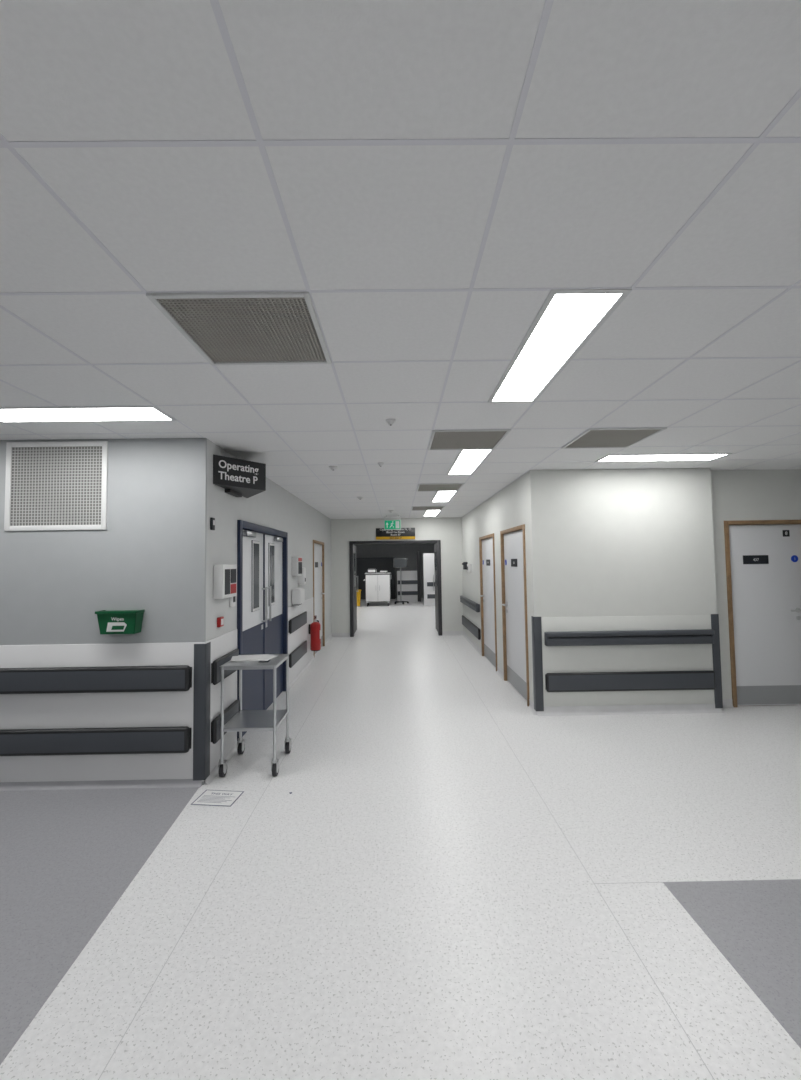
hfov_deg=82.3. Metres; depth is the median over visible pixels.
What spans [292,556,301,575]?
dispenser
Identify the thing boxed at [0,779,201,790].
baseboard
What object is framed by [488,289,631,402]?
ceiling light panel
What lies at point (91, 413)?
ceiling light panel
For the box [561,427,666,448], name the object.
ceiling vent grille
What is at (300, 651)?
rail
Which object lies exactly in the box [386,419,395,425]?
smoke detector
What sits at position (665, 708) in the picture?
baseboard
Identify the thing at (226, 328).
ceiling vent grille
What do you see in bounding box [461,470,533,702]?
wall
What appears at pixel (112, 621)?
dispenser
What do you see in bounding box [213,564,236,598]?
dispenser
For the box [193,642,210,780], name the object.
guard
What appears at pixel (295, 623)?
rail
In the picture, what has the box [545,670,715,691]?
rail
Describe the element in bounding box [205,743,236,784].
baseboard
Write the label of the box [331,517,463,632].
wall
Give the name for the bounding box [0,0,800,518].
ceiling
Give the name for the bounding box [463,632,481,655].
baseboard
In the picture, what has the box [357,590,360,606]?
stand
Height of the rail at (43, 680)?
0.195 m
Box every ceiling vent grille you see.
[146,292,331,364]
[411,506,444,510]
[416,483,464,491]
[428,429,510,449]
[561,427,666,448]
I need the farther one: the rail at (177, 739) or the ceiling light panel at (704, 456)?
the ceiling light panel at (704, 456)
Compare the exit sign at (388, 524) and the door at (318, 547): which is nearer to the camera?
the door at (318, 547)
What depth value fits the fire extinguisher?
7.61 m
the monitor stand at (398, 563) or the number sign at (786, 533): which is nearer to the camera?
the number sign at (786, 533)
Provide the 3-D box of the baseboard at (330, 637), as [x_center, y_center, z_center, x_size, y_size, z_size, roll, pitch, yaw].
[-1.541,2.131,9.847,0.033,0.090,1.100,-1,-3,0]
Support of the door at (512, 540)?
in the wall at (510, 507)
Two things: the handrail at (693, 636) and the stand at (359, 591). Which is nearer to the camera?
the handrail at (693, 636)
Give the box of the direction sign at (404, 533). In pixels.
[376,528,414,539]
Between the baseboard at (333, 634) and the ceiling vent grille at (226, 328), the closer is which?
the ceiling vent grille at (226, 328)
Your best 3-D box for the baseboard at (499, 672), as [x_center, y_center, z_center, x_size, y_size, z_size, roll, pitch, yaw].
[1.452,1.938,6.686,0.033,0.090,0.480,-1,-3,0]
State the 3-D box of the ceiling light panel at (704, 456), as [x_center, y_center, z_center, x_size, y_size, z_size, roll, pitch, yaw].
[2.599,-0.820,4.566,1.200,0.006,0.300,-1,-3,0]
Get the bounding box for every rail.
[0,665,191,693]
[0,726,191,755]
[211,649,238,684]
[211,700,238,743]
[288,611,306,633]
[289,640,306,667]
[462,615,480,639]
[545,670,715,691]
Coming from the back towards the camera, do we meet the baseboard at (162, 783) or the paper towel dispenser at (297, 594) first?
the paper towel dispenser at (297, 594)
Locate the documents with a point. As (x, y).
(262, 657)
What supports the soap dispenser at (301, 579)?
attached to the wall at (276, 508)
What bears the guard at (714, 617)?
attached to the wall at (606, 542)
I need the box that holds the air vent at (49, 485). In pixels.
[4,441,107,530]
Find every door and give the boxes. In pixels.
[237,520,287,740]
[313,540,324,657]
[349,540,441,636]
[479,533,496,671]
[500,524,529,705]
[724,520,800,706]
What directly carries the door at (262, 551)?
in the wall at (276, 508)
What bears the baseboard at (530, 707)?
attached to the wall at (510, 507)
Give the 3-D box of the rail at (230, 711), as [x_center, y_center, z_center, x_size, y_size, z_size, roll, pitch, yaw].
[-1.481,1.532,3.889,0.040,0.195,0.540,-1,-3,0]
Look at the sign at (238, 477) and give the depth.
3.97 m
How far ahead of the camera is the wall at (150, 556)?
3.58 m
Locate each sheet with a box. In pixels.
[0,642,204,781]
[204,597,313,780]
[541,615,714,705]
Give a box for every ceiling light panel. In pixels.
[0,406,176,422]
[423,510,440,515]
[431,491,457,501]
[446,450,492,474]
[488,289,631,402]
[595,453,731,461]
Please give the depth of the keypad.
4.09 m
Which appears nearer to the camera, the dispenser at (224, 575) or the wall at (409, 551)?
the dispenser at (224, 575)
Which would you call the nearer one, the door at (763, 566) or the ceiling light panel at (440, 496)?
the door at (763, 566)
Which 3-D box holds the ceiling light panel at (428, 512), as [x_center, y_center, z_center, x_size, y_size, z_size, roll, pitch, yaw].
[0.648,-0.556,9.493,0.300,0.006,1.200,-1,-3,0]
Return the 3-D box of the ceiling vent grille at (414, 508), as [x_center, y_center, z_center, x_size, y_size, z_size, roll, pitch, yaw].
[0.505,-0.595,8.593,0.600,0.012,0.600,-1,-3,0]
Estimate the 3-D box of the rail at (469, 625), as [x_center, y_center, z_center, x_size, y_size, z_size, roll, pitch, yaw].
[1.420,1.758,9.338,0.045,0.205,2.100,-1,-3,0]
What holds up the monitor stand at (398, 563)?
on the floor
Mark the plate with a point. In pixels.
(212, 520)
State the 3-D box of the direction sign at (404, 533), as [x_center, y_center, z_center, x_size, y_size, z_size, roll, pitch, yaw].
[-0.114,-0.145,10.502,0.900,0.260,0.034,-1,-3,0]
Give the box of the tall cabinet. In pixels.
[356,557,394,599]
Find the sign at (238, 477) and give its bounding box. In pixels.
[213,454,265,497]
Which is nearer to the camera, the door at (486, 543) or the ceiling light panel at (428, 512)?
the door at (486, 543)
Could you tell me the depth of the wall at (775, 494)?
5.26 m
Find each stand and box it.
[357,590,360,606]
[394,558,408,603]
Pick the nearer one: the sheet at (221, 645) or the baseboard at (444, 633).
the sheet at (221, 645)
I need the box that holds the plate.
[210,517,214,529]
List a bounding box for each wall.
[0,438,206,784]
[206,439,331,640]
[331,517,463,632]
[354,543,436,597]
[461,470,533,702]
[530,468,716,617]
[710,469,800,698]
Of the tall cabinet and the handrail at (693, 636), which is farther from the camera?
the tall cabinet
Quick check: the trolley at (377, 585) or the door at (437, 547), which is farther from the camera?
the trolley at (377, 585)
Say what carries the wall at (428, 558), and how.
on the floor
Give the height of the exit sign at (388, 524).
0.315 m
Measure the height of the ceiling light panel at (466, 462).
0.006 m
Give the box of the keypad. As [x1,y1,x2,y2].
[229,596,235,606]
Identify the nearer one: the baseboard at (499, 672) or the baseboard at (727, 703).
the baseboard at (727, 703)
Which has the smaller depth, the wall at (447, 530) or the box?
the box
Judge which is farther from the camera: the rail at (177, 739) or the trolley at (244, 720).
the trolley at (244, 720)
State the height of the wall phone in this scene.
0.160 m
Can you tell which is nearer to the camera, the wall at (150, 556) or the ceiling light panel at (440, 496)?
the wall at (150, 556)
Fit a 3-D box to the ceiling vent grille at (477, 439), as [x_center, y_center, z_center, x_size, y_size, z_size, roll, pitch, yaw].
[0.544,-0.825,3.799,0.600,0.012,0.600,-1,-3,0]
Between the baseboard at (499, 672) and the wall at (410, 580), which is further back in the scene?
the wall at (410, 580)
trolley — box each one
[218,654,290,776]
[363,569,390,605]
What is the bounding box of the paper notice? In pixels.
[190,790,243,806]
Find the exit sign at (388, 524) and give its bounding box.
[384,515,400,529]
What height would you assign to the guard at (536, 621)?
1.020 m
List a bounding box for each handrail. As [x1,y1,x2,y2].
[460,596,479,611]
[544,629,714,645]
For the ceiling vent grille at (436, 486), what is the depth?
6.18 m
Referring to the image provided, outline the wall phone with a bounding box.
[462,562,467,569]
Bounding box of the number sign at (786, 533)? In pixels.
[783,530,789,536]
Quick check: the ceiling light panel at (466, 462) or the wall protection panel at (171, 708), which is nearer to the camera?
the wall protection panel at (171, 708)
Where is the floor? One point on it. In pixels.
(454, 880)
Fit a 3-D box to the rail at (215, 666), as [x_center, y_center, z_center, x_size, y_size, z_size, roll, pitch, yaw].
[-1.488,1.072,3.911,0.040,0.195,0.540,-1,-3,0]
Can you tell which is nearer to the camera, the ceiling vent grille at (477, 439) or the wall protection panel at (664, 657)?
the ceiling vent grille at (477, 439)
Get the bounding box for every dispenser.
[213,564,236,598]
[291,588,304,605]
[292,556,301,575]
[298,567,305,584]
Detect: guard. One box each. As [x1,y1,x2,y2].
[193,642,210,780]
[531,616,543,710]
[711,614,722,707]
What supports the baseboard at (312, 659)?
attached to the wall at (276, 508)
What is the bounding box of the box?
[467,564,470,571]
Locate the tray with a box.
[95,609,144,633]
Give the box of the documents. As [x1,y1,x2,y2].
[230,654,276,661]
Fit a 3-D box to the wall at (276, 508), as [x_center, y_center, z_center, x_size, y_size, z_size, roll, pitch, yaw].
[-1.612,0.695,7.022,0.120,2.690,6.880,-1,-3,0]
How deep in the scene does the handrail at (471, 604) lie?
8.99 m
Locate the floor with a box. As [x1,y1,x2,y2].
[0,598,800,1079]
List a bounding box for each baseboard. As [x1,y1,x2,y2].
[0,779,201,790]
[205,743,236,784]
[289,656,315,689]
[325,633,332,645]
[332,633,349,636]
[442,631,463,635]
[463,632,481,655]
[496,666,503,679]
[527,699,536,714]
[537,704,723,715]
[723,699,733,707]
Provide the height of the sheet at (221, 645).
1.050 m
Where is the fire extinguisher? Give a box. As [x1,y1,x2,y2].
[309,615,320,650]
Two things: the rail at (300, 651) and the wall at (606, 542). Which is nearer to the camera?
the wall at (606, 542)
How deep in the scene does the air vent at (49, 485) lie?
3.60 m

